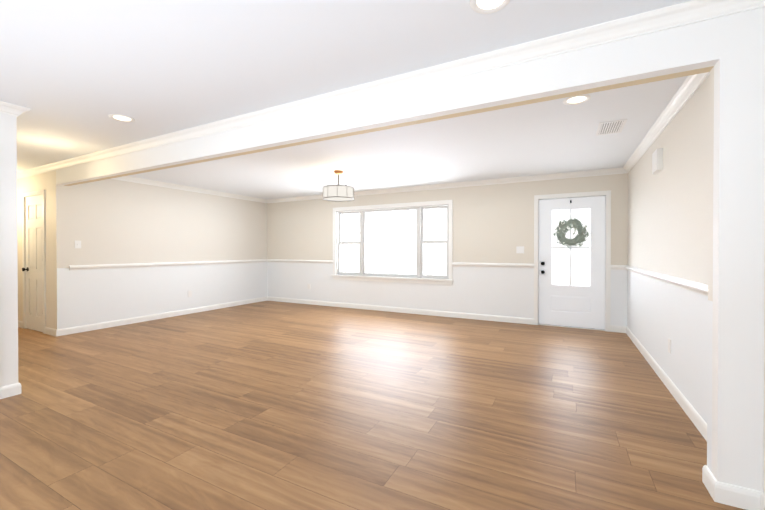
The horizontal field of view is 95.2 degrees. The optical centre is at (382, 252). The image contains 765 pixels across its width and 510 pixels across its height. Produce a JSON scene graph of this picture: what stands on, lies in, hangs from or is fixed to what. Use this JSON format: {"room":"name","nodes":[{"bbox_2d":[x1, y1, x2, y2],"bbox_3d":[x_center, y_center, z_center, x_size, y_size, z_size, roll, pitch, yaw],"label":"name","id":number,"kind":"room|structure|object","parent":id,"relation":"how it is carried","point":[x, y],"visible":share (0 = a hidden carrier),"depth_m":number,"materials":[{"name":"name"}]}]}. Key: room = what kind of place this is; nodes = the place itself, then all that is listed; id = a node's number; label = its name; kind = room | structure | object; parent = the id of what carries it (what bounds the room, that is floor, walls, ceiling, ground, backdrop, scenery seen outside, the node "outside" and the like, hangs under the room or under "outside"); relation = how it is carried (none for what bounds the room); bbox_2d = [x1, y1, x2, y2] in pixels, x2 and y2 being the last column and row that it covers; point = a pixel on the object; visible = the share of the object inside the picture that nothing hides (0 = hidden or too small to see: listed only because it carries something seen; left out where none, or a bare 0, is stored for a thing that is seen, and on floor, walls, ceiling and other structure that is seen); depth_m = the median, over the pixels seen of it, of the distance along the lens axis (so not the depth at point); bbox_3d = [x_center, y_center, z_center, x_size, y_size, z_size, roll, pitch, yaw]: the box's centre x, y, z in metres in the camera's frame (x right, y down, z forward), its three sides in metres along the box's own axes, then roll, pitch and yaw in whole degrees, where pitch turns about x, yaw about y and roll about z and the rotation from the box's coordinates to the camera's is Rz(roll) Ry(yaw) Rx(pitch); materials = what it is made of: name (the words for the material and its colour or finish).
{"room":"empty living room","nodes":[
{"label":"empty living room","id":0,"kind":"room"},
{"bbox_2d":[0,113,17,386],"bbox_3d":[-4.284,0.005,0.791,0.140,2.420,4.940,0,0,27],"label":"wall","id":1,"kind":"structure","parent":0,"point":[8,271],"depth_m":2.90,"materials":[{"name":"white paint"}]},
{"bbox_2d":[0,101,17,116],"bbox_3d":[-4.139,-1.167,0.837,0.068,0.078,4.710,0,0,27],"label":"crown molding","id":2,"kind":"structure","parent":1,"relation":"attached to","point":[5,108],"depth_m":2.87,"materials":[{"name":"white wood"}]},
{"bbox_2d":[0,382,20,395],"bbox_3d":[-5.463,1.144,4.205,5.404,0.096,0.014,0,0,27],"label":"baseboard","id":3,"kind":"structure","parent":1,"relation":"attached to","point":[13,389],"depth_m":2.92,"materials":[{"name":"white wood"}]},
{"bbox_2d":[16,105,30,115],"bbox_3d":[-5.427,-1.189,4.201,5.458,0.078,0.068,0,0,27],"label":"crown molding","id":4,"kind":"structure","parent":1,"relation":"attached to","point":[19,109],"depth_m":2.94,"materials":[{"name":"white wood"}]},
{"bbox_2d":[17,171,52,327],"bbox_3d":[-6.018,-0.028,5.746,2.992,2.420,0.140,0,0,27],"label":"wall","id":5,"kind":"structure","parent":0,"point":[42,181],"depth_m":5.11,"materials":[{"name":"white paint"}]},
{"bbox_2d":[18,321,22,327],"bbox_3d":[-6.485,1.133,5.910,2.019,0.096,0.014,0,0,27],"label":"baseboard","id":6,"kind":"structure","parent":5,"relation":"attached to","point":[20,324],"depth_m":5.49,"materials":[{"name":"white wood"}]},
{"bbox_2d":[22,195,42,331],"bbox_3d":[-5.245,0.168,5.256,0.645,2.025,0.097,0,0,27],"label":"closet door","id":7,"kind":"structure","parent":5,"relation":"in","point":[34,294],"depth_m":5.28,"materials":[{"name":"white wood"}]},
{"bbox_2d":[22,190,45,333],"bbox_3d":[-5.218,0.137,5.320,0.767,2.096,0.158,0,0,27],"label":"door frame","id":8,"kind":"structure","parent":5,"relation":"attached to","point":[40,192],"depth_m":5.24,"materials":[{"name":"white wood"}]},
{"bbox_2d":[45,327,51,334],"bbox_3d":[-4.760,1.139,5.013,0.334,0.096,0.014,0,0,27],"label":"baseboard","id":9,"kind":"structure","parent":5,"relation":"attached to","point":[48,331],"depth_m":5.03,"materials":[{"name":"white wood"}]},
{"bbox_2d":[17,0,764,178],"bbox_3d":[-2.820,-1.187,3.957,10.309,0.078,0.068,0,0,27],"label":"crown molding","id":10,"kind":"structure","parent":5,"relation":"attached to","point":[677,15],"depth_m":2.21,"materials":[{"name":"white wood"}]},
{"bbox_2d":[52,170,267,328],"bbox_3d":[-3.750,-0.035,6.712,0.140,2.420,3.947,0,0,27],"label":"wall","id":11,"kind":"structure","parent":0,"point":[110,221],"depth_m":6.00,"materials":[{"name":"beige paint"}]},
{"bbox_2d":[75,241,80,247],"bbox_3d":[-4.481,-0.114,5.142,0.012,0.115,0.075,0,0,27],"label":"light switch","id":12,"kind":"object","parent":11,"relation":"attached to","point":[77,244],"visible":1,"depth_m":5.14,"materials":[{"name":"white plastic"}]},
{"bbox_2d":[52,296,267,335],"bbox_3d":[-3.691,1.127,6.669,0.014,0.096,3.938,0,0,27],"label":"baseboard","id":13,"kind":"structure","parent":11,"relation":"attached to","point":[65,331],"depth_m":5.94,"materials":[{"name":"white wood"}]},
{"bbox_2d":[69,259,267,269],"bbox_3d":[-3.642,0.215,6.736,0.030,0.072,3.807,0,0,27],"label":"trim","id":14,"kind":"structure","parent":11,"relation":"attached to","point":[132,265],"depth_m":6.12,"materials":[{"name":"white wood"}]},
{"bbox_2d":[111,176,267,202],"bbox_3d":[-3.623,-1.206,6.723,0.068,0.078,3.630,0,0,27],"label":"crown molding","id":15,"kind":"structure","parent":11,"relation":"attached to","point":[124,178],"depth_m":6.54,"materials":[{"name":"white wood"}]},
{"bbox_2d":[0,0,690,199],"bbox_3d":[-3.245,-1.271,3.140,10.909,0.100,10.403,0,0,27],"label":"ceiling","id":16,"kind":"structure","parent":0,"point":[74,74],"depth_m":2.52,"materials":[{"name":"white paint"}]},
{"bbox_2d":[109,114,134,122],"bbox_3d":[-2.366,-1.217,3.176,0.194,0.007,0.194,0,0,27],"label":"recessed light","id":17,"kind":"object","parent":16,"relation":"in","point":[122,118],"visible":0.98,"depth_m":3.17,"materials":[{"name":"white plastic"}]},
{"bbox_2d":[323,170,353,201],"bbox_3d":[-0.670,-1.021,5.331,0.481,0.430,0.481,0,0,27],"label":"pendant light","id":18,"kind":"object","parent":16,"relation":"hanging from","point":[340,193],"visible":1,"depth_m":5.17,"materials":[{"name":"white fabric"}]},
{"bbox_2d":[470,0,509,13],"bbox_3d":[0.517,-1.206,1.672,0.194,0.007,0.194,0,0,27],"label":"recessed light","id":19,"kind":"object","parent":16,"relation":"in","point":[485,6],"visible":1,"depth_m":1.71,"materials":[{"name":"white plastic"}]},
{"bbox_2d":[563,94,590,104],"bbox_3d":[1.547,-1.214,2.785,0.194,0.007,0.194,0,0,27],"label":"recessed light","id":20,"kind":"object","parent":16,"relation":"in","point":[577,99],"visible":0.9,"depth_m":2.78,"materials":[{"name":"white plastic"}]},
{"bbox_2d":[596,119,626,135],"bbox_3d":[2.234,-1.219,3.423,0.220,0.006,0.400,0,0,27],"label":"ceiling vent","id":21,"kind":"object","parent":16,"relation":"in","point":[611,127],"visible":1,"depth_m":3.41,"materials":[{"name":"white metal"}]},
{"bbox_2d":[0,301,745,509],"bbox_3d":[-3.245,1.249,3.158,10.909,0.100,10.403,0,0,27],"label":"floor","id":22,"kind":"structure","parent":0,"point":[269,405],"depth_m":2.53,"materials":[{"name":"brown wood"}]},
{"bbox_2d":[56,7,764,491],"bbox_3d":[-1.383,-0.012,3.335,7.177,2.420,0.140,0,0,27],"label":"beam","id":23,"kind":"structure","parent":0,"point":[728,53],"depth_m":1.74,"materials":[{"name":"white paint"}]},
{"bbox_2d":[267,173,627,325],"bbox_3d":[0.439,-0.036,6.837,7.457,2.420,0.140,0,0,27],"label":"wall","id":24,"kind":"structure","parent":0,"point":[493,223],"depth_m":6.21,"materials":[{"name":"beige paint"}]},
{"bbox_2d":[268,259,332,263],"bbox_3d":[-1.900,0.207,7.960,1.873,0.072,0.030,0,0,27],"label":"trim","id":25,"kind":"structure","parent":24,"relation":"attached to","point":[269,260],"depth_m":7.93,"materials":[{"name":"white wood"}]},
{"bbox_2d":[331,200,453,284],"bbox_3d":[0.126,-0.182,6.973,2.670,1.541,0.185,0,0,27],"label":"window","id":26,"kind":"structure","parent":24,"relation":"in","point":[419,276],"depth_m":6.88,"materials":[{"name":"white wood"}]},
{"bbox_2d":[268,297,533,324],"bbox_3d":[-0.155,1.125,7.066,5.919,0.096,0.014,0,0,27],"label":"baseboard","id":27,"kind":"structure","parent":24,"relation":"attached to","point":[324,303],"depth_m":6.65,"materials":[{"name":"white wood"}]},
{"bbox_2d":[268,168,627,202],"bbox_3d":[0.390,-1.206,6.736,7.177,0.078,0.068,0,0,27],"label":"crown molding","id":28,"kind":"structure","parent":24,"relation":"attached to","point":[611,171],"depth_m":6.06,"materials":[{"name":"white wood"}]},
{"bbox_2d":[452,262,533,267],"bbox_3d":[1.866,0.220,6.001,1.356,0.072,0.030,0,0,27],"label":"trim","id":29,"kind":"structure","parent":24,"relation":"attached to","point":[510,265],"depth_m":5.97,"materials":[{"name":"white wood"}]},
{"bbox_2d":[516,246,523,252],"bbox_3d":[2.284,-0.039,5.792,0.120,0.115,0.012,0,0,27],"label":"light switch","id":30,"kind":"object","parent":24,"relation":"attached to","point":[519,249],"visible":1,"depth_m":5.79,"materials":[{"name":"white plastic"}]},
{"bbox_2d":[534,190,610,331],"bbox_3d":[2.968,0.130,5.513,1.050,2.106,0.158,0,0,27],"label":"door frame","id":31,"kind":"structure","parent":24,"relation":"attached to","point":[606,194],"depth_m":5.37,"materials":[{"name":"white wood"}]},
{"bbox_2d":[539,196,605,329],"bbox_3d":[2.957,0.167,5.482,0.924,2.026,0.111,0,0,27],"label":"front door","id":32,"kind":"structure","parent":24,"relation":"in","point":[570,304],"depth_m":5.48,"materials":[{"name":"white wood"}]},
{"bbox_2d":[553,217,589,247],"bbox_3d":[2.947,-0.304,5.455,0.527,0.509,0.064,0,0,27],"label":"wreath","id":33,"kind":"object","parent":32,"relation":"attached to","point":[563,230],"visible":1,"depth_m":5.44,"materials":[{"name":"green plant"}]},
{"bbox_2d":[627,76,764,493],"bbox_3d":[1.358,0.006,0.676,0.140,2.420,9.943,0,0,27],"label":"wall","id":34,"kind":"structure","parent":0,"point":[668,219],"depth_m":2.88,"materials":[{"name":"beige paint"}]},
{"bbox_2d":[652,148,662,173],"bbox_3d":[2.669,-0.882,3.391,0.045,0.200,0.200,0,0,27],"label":"door chime","id":35,"kind":"object","parent":34,"relation":"attached to","point":[657,160],"visible":1,"depth_m":3.31,"materials":[{"name":"white plastic"}]},
{"bbox_2d":[620,72,708,173],"bbox_3d":[2.683,-1.184,3.443,0.068,0.078,3.630,0,0,27],"label":"crown molding","id":36,"kind":"structure","parent":34,"relation":"attached to","point":[692,83],"depth_m":2.98,"materials":[{"name":"white wood"}]},
{"bbox_2d":[624,265,707,295],"bbox_3d":[2.698,0.237,3.439,0.030,0.072,3.807,0,0,27],"label":"trim","id":37,"kind":"structure","parent":34,"relation":"attached to","point":[697,287],"depth_m":2.87,"materials":[{"name":"white wood"}]},
{"bbox_2d":[668,338,670,353],"bbox_3d":[2.510,0.820,3.057,0.008,0.115,0.075,0,0,27],"label":"outlet","id":38,"kind":"object","parent":34,"relation":"attached to","point":[669,345],"visible":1,"depth_m":3.04,"materials":[{"name":"white plastic"}]},
{"bbox_2d":[624,326,751,499],"bbox_3d":[2.705,1.149,3.442,0.014,0.096,3.807,0,0,27],"label":"baseboard","id":39,"kind":"structure","parent":34,"relation":"attached to","point":[745,493],"depth_m":2.75,"materials":[{"name":"white wood"}]},
{"bbox_2d":[748,0,764,7],"bbox_3d":[0.365,-1.154,-1.015,0.068,0.078,5.760,0,0,27],"label":"crown molding","id":40,"kind":"structure","parent":34,"relation":"attached to","point":[750,2],"depth_m":1.61,"materials":[{"name":"white wood"}]},
{"bbox_2d":[752,489,764,509],"bbox_3d":[0.411,1.179,-0.968,0.014,0.096,5.856,0,0,27],"label":"baseboard","id":41,"kind":"structure","parent":34,"relation":"attached to","point":[758,497],"depth_m":1.62,"materials":[{"name":"white wood"}]},
{"label":"outside","id":42,"kind":"structure","parent":0,"visible":0},
{"bbox_2d":[341,208,589,285],"bbox_3d":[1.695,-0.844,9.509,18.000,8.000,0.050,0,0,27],"label":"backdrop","id":43,"kind":"structure","parent":42,"point":[428,251],"depth_m":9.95,"materials":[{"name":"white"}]}
]}

